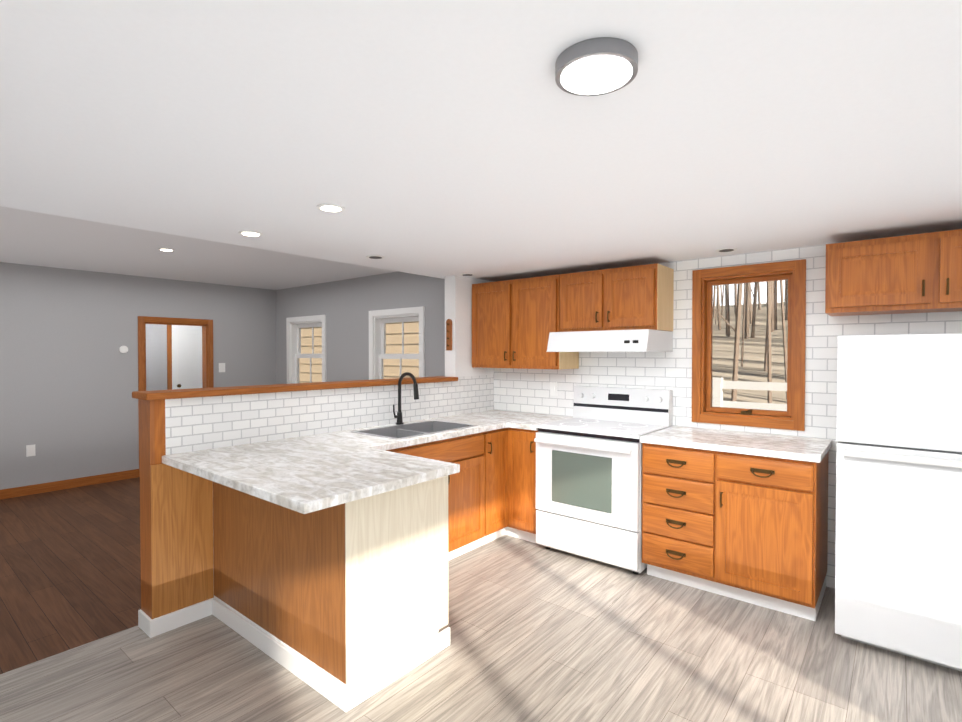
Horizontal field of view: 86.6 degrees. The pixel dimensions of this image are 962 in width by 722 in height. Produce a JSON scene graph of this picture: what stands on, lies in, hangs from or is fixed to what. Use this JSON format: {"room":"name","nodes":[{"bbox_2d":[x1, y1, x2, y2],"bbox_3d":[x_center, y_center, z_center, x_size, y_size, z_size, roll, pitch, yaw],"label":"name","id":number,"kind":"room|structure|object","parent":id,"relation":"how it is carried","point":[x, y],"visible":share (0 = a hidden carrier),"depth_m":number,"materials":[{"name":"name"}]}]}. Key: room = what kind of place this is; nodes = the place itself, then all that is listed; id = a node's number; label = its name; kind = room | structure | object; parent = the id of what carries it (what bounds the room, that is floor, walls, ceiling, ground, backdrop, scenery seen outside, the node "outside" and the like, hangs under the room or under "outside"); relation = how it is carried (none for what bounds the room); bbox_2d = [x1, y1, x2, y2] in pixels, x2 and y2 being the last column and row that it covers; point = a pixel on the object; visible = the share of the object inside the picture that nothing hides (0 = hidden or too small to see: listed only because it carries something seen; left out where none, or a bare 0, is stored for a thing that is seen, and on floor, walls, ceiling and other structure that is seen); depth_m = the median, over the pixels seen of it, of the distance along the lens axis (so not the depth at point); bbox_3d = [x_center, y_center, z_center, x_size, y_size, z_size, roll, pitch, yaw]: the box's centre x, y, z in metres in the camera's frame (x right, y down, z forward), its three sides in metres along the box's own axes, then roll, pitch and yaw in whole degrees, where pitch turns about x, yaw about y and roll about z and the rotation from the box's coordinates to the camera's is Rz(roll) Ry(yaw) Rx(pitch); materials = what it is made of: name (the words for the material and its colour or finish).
{"room":"kitchen","nodes":[
{"label":"kitchen","id":0,"kind":"room"},
{"bbox_2d":[0,262,275,489],"bbox_3d":[-4.884,0.197,4.901,0.120,2.330,6.120,1,1,39],"label":"wall","id":1,"kind":"structure","parent":0,"point":[69,386],"depth_m":5.55,"materials":[{"name":"grey paint"}]},
{"bbox_2d":[26,444,35,456],"bbox_3d":[-4.575,0.910,5.188,0.009,0.115,0.070,1,1,39],"label":"outlet","id":2,"kind":"object","parent":1,"relation":"attached to","point":[30,450],"visible":1,"depth_m":5.18,"materials":[{"name":"white plastic"}]},
{"bbox_2d":[0,469,138,499],"bbox_3d":[-5.332,1.324,4.263,0.014,0.095,4.300,1,1,39],"label":"baseboard","id":3,"kind":"structure","parent":1,"relation":"attached to","point":[55,486],"depth_m":5.40,"materials":[{"name":"brown wood"}]},
{"bbox_2d":[119,346,127,352],"bbox_3d":[-4.055,-0.131,5.794,0.026,0.084,0.084,1,1,39],"label":"thermostat","id":4,"kind":"object","parent":1,"relation":"attached to","point":[123,349],"visible":0.98,"depth_m":5.78,"materials":[{"name":"white plastic"}]},
{"bbox_2d":[138,316,213,476],"bbox_3d":[-3.751,0.408,6.277,0.136,1.867,0.834,1,1,39],"label":"door frame","id":5,"kind":"structure","parent":1,"relation":"attached to","point":[207,355],"depth_m":6.27,"materials":[{"name":"brown wood"}]},
{"bbox_2d":[219,363,224,371],"bbox_3d":[-3.371,0.086,6.646,0.010,0.120,0.080,1,1,39],"label":"light switch","id":6,"kind":"object","parent":1,"relation":"attached to","point":[221,367],"visible":1,"depth_m":6.64,"materials":[{"name":"white plastic"}]},
{"bbox_2d":[146,324,166,390],"bbox_3d":[-5.002,0.162,7.284,0.120,2.330,2.620,1,1,39],"label":"wall","id":7,"kind":"structure","parent":0,"point":[156,356],"depth_m":7.48,"materials":[{"name":"grey paint"}]},
{"bbox_2d":[167,325,202,389],"bbox_3d":[-4.365,0.358,7.890,0.100,1.920,0.840,1,1,39],"label":"door","id":8,"kind":"structure","parent":7,"relation":"attached to","point":[184,356],"depth_m":7.74,"materials":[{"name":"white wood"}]},
{"bbox_2d":[0,206,397,289],"bbox_3d":[-4.038,-1.034,4.267,5.370,0.150,6.240,1,1,39],"label":"ceiling","id":9,"kind":"structure","parent":0,"point":[38,239],"depth_m":4.72,"materials":[{"name":"paint"}]},
{"bbox_2d":[158,248,174,251],"bbox_3d":[-2.711,-0.957,4.397,0.124,0.007,0.124,1,1,39],"label":"recessed light","id":10,"kind":"object","parent":9,"relation":"in","point":[166,249],"visible":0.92,"depth_m":4.37,"materials":[{"name":"white plastic"}]},
{"bbox_2d":[445,275,493,376],"bbox_3d":[-0.098,0.316,4.597,0.125,2.100,0.530,1,1,39],"label":"wall","id":11,"kind":"structure","parent":0,"point":[458,313],"depth_m":4.41,"materials":[{"name":"white paint"}]},
{"bbox_2d":[446,319,451,349],"bbox_3d":[-0.280,-0.225,4.370,0.060,0.270,0.037,1,1,39],"label":"ornament","id":12,"kind":"object","parent":11,"relation":"attached to","point":[448,334],"visible":0.98,"depth_m":4.37,"materials":[{"name":"brown wood"}]},
{"bbox_2d":[0,477,961,721],"bbox_3d":[-2.122,1.419,2.736,10.320,0.050,6.240,1,1,39],"label":"floor","id":13,"kind":"structure","parent":0,"point":[539,633],"depth_m":2.42,"materials":[{"name":"grey wood"}]},
{"bbox_2d":[206,598,357,711],"bbox_3d":[-1.007,1.354,2.427,1.223,0.088,0.020,1,1,39],"label":"baseboard","id":14,"kind":"structure","parent":13,"relation":"on","point":[343,698],"depth_m":2.31,"materials":[{"name":"white wood"}]},
{"bbox_2d":[213,476,447,687],"bbox_3d":[-0.810,0.961,2.672,1.207,0.868,0.625,1,1,39],"label":"base cabinet","id":15,"kind":"object","parent":13,"relation":"on","point":[347,595],"visible":0.71,"depth_m":2.28,"materials":[{"name":"brown wood"}]},
{"bbox_2d":[214,442,459,513],"bbox_3d":[-0.623,0.509,2.319,0.688,0.039,0.824,1,1,39],"label":"countertop","id":16,"kind":"structure","parent":15,"relation":"on","point":[308,474],"depth_m":2.20,"materials":[{"name":"stone"}]},
{"bbox_2d":[358,627,449,704],"bbox_3d":[-0.340,1.356,2.288,0.014,0.088,0.584,1,1,39],"label":"baseboard","id":17,"kind":"structure","parent":13,"relation":"on","point":[395,669],"depth_m":2.27,"materials":[{"name":"white"}]},
{"bbox_2d":[386,428,538,560],"bbox_3d":[-0.150,0.945,3.747,0.879,0.868,1.922,1,1,39],"label":"base cabinet","id":18,"kind":"object","parent":13,"relation":"on","point":[492,490],"visible":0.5,"depth_m":3.71,"materials":[{"name":"brown wood"}]},
{"bbox_2d":[162,410,536,481],"bbox_3d":[-0.516,0.492,3.490,0.630,0.039,2.773,1,1,39],"label":"countertop","id":19,"kind":"structure","parent":18,"relation":"on","point":[202,463],"depth_m":2.94,"materials":[{"name":"stone"}]},
{"bbox_2d":[393,372,418,424],"bbox_3d":[-0.550,0.275,3.704,0.230,0.387,0.104,1,1,39],"label":"faucet","id":20,"kind":"object","parent":19,"relation":"on","point":[398,416],"visible":0.96,"depth_m":3.75,"materials":[{"name":"black metal"}]},
{"bbox_2d":[351,420,478,439],"bbox_3d":[-0.443,0.567,3.552,0.464,0.198,0.774,1,1,39],"label":"sink","id":21,"kind":"object","parent":19,"relation":"in","point":[407,430],"visible":0.33,"depth_m":3.66,"materials":[{"name":"silver metal"}]},
{"bbox_2d":[510,414,572,430],"bbox_3d":[0.503,0.484,4.040,0.249,0.039,0.632,1,1,39],"label":"countertop","id":22,"kind":"structure","parent":18,"relation":"on","point":[519,423],"depth_m":3.99,"materials":[{"name":"stone"}]},
{"bbox_2d":[534,386,672,573],"bbox_3d":[0.874,0.795,3.687,0.774,1.170,0.694,1,1,39],"label":"stove","id":23,"kind":"object","parent":13,"relation":"on","point":[589,479],"visible":0.96,"depth_m":3.50,"materials":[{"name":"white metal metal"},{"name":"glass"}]},
{"bbox_2d":[642,443,828,620],"bbox_3d":[1.557,0.953,3.167,0.930,0.868,0.658,1,1,39],"label":"base cabinet","id":24,"kind":"object","parent":13,"relation":"on","point":[752,529],"visible":0.98,"depth_m":2.90,"materials":[{"name":"brown wood"}]},
{"bbox_2d":[640,426,832,462],"bbox_3d":[1.573,0.497,3.166,0.953,0.039,0.628,1,1,39],"label":"countertop","id":25,"kind":"structure","parent":24,"relation":"on","point":[787,447],"depth_m":3.04,"materials":[{"name":"stone"}]},
{"bbox_2d":[835,334,961,670],"bbox_3d":[2.246,0.629,2.520,0.760,1.535,0.722,1,1,39],"label":"fridge","id":26,"kind":"object","parent":13,"relation":"on","point":[898,572],"visible":1,"depth_m":2.35,"materials":[{"name":"white metal"}]},
{"bbox_2d":[0,0,961,281],"bbox_3d":[-0.044,-0.871,1.001,4.950,0.380,6.240,1,1,39],"label":"ceiling","id":27,"kind":"structure","parent":0,"point":[438,138],"depth_m":1.50,"materials":[{"name":"paint"}]},
{"bbox_2d":[238,230,262,236],"bbox_3d":[-1.274,-0.704,2.825,0.124,0.007,0.124,1,1,39],"label":"recessed light","id":28,"kind":"object","parent":27,"relation":"in","point":[251,233],"visible":0.98,"depth_m":2.81,"materials":[{"name":"white plastic"}]},
{"bbox_2d":[317,204,344,212],"bbox_3d":[-0.685,-0.697,2.329,0.124,0.007,0.124,1,1,39],"label":"recessed light","id":29,"kind":"object","parent":27,"relation":"in","point":[333,208],"visible":0.96,"depth_m":2.32,"materials":[{"name":"white plastic"}]},
{"bbox_2d":[366,255,384,258],"bbox_3d":[-0.725,-0.714,3.512,0.124,0.007,0.124,1,1,39],"label":"recessed light","id":30,"kind":"object","parent":27,"relation":"in","point":[375,257],"visible":0.96,"depth_m":3.50,"materials":[{"name":"white plastic"}]},
{"bbox_2d":[460,273,474,275],"bbox_3d":[-0.113,-0.725,4.291,0.124,0.007,0.124,1,1,39],"label":"recessed light","id":31,"kind":"object","parent":27,"relation":"in","point":[467,274],"visible":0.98,"depth_m":4.26,"materials":[{"name":"white plastic"}]},
{"bbox_2d":[555,37,637,95],"bbox_3d":[0.263,-0.666,1.167,0.184,0.034,0.184,1,1,39],"label":"ceiling light","id":32,"kind":"object","parent":27,"relation":"in","point":[597,66],"visible":1,"depth_m":1.13,"materials":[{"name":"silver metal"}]},
{"bbox_2d":[716,248,736,251],"bbox_3d":[1.573,-0.710,3.272,0.124,0.007,0.124,1,1,39],"label":"recessed light","id":33,"kind":"object","parent":27,"relation":"in","point":[726,249],"visible":0.98,"depth_m":3.26,"materials":[{"name":"white plastic"}]},
{"bbox_2d":[276,245,961,588],"bbox_3d":[0.427,0.202,4.586,8.740,2.330,0.120,1,1,39],"label":"wall","id":34,"kind":"structure","parent":0,"point":[522,390],"depth_m":3.92,"materials":[{"name":"tile"}]},
{"bbox_2d":[286,315,325,383],"bbox_3d":[-2.286,-0.053,6.770,0.950,1.075,0.170,1,1,39],"label":"living room window","id":35,"kind":"structure","parent":34,"relation":"in","point":[294,325],"depth_m":6.94,"materials":[{"name":"white"}]},
{"bbox_2d":[369,306,424,379],"bbox_3d":[-0.912,-0.037,5.646,0.940,1.075,0.170,1,1,39],"label":"living room window","id":36,"kind":"structure","parent":34,"relation":"in","point":[379,320],"depth_m":5.75,"materials":[{"name":"white"}]},
{"bbox_2d":[472,274,578,368],"bbox_3d":[0.343,-0.307,4.326,0.886,0.735,0.373,1,1,39],"label":"upper cabinet","id":37,"kind":"object","parent":34,"relation":"attached to","point":[515,322],"visible":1,"depth_m":4.17,"materials":[{"name":"brown wood"}]},
{"bbox_2d":[550,382,556,395],"bbox_3d":[0.617,0.237,4.345,0.070,0.115,0.012,1,1,39],"label":"light switch","id":38,"kind":"object","parent":34,"relation":"attached to","point":[553,388],"visible":1,"depth_m":4.34,"materials":[{"name":"white plastic"}]},
{"bbox_2d":[546,329,672,351],"bbox_3d":[0.940,-0.141,3.756,0.765,0.148,0.503,1,1,39],"label":"range hood","id":39,"kind":"object","parent":34,"relation":"attached to","point":[645,340],"visible":1,"depth_m":3.54,"materials":[{"name":"white metal"}]},
{"bbox_2d":[559,263,673,331],"bbox_3d":[0.983,-0.442,3.800,0.764,0.450,0.373,1,1,39],"label":"upper cabinet","id":40,"kind":"object","parent":34,"relation":"attached to","point":[638,297],"visible":1,"depth_m":3.64,"materials":[{"name":"brown wood"}]},
{"bbox_2d":[692,259,805,430],"bbox_3d":[1.799,-0.102,3.447,0.680,1.070,0.138,1,1,39],"label":"kitchen window","id":41,"kind":"structure","parent":34,"relation":"in","point":[792,272],"depth_m":3.41,"materials":[{"name":"brown wood"}]},
{"bbox_2d":[825,229,961,315],"bbox_3d":[2.367,-0.458,2.667,0.920,0.385,0.373,1,1,39],"label":"upper cabinet","id":42,"kind":"object","parent":34,"relation":"attached to","point":[917,273],"visible":1,"depth_m":2.66,"materials":[{"name":"brown wood"}]},
{"bbox_3d":[-0.993,0.782,3.524,0.127,1.200,2.275,1,1,39],"label":"wall","id":43,"kind":"structure","parent":0,"visible":0},
{"bbox_2d":[139,399,213,618],"bbox_3d":[-1.002,0.782,3.518,0.161,1.200,2.295,1,1,39],"label":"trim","id":44,"kind":"structure","parent":43,"relation":"attached to","point":[176,527],"depth_m":2.65,"materials":[{"name":"brown wood"}]},
{"bbox_2d":[132,376,457,399],"bbox_3d":[-1.010,0.165,3.500,0.220,0.035,2.320,1,1,39],"label":"trim","id":45,"kind":"structure","parent":43,"relation":"on","point":[187,393],"depth_m":3.08,"materials":[{"name":"brown wood"}]},
{"bbox_2d":[165,375,493,581],"bbox_3d":[-0.757,0.762,3.706,0.008,1.235,2.755,1,1,39],"label":"wall tile","id":46,"kind":"structure","parent":43,"relation":"attached to","point":[199,423],"depth_m":3.25,"materials":[{"name":"white tile"}]},
{"label":"outside","id":47,"kind":"structure","parent":0,"visible":0},
{"bbox_2d":[712,302,787,403],"bbox_3d":[20.050,-2.170,27.505,34.000,7.600,59.500,1,1,39],"label":"ground","id":48,"kind":"structure","parent":47,"point":[747,360],"depth_m":22.90,"materials":[{"name":"beige plant"}]},
{"bbox_2d":[299,321,418,382],"bbox_3d":[-3.091,-0.576,10.855,6.300,4.700,0.215,1,1,39],"label":"outbuilding","id":49,"kind":"structure","parent":48,"relation":"on","point":[392,349],"depth_m":9.60,"materials":[{"name":"beige"}]},
{"bbox_2d":[712,377,786,410],"bbox_3d":[6.090,1.062,4.215,26.050,1.620,0.100,1,1,39],"label":"fence","id":50,"kind":"object","parent":48,"relation":"on","point":[745,384],"depth_m":6.43,"materials":[{"name":"white wood"}]},
{"bbox_2d":[713,280,787,402],"bbox_3d":[21.137,-8.205,28.234,36.729,20.063,47.327,1,1,39],"label":"trees","id":51,"kind":"object","parent":48,"relation":"on","point":[771,317],"depth_m":20.17,"materials":[{"name":"brown plant"}]}
]}

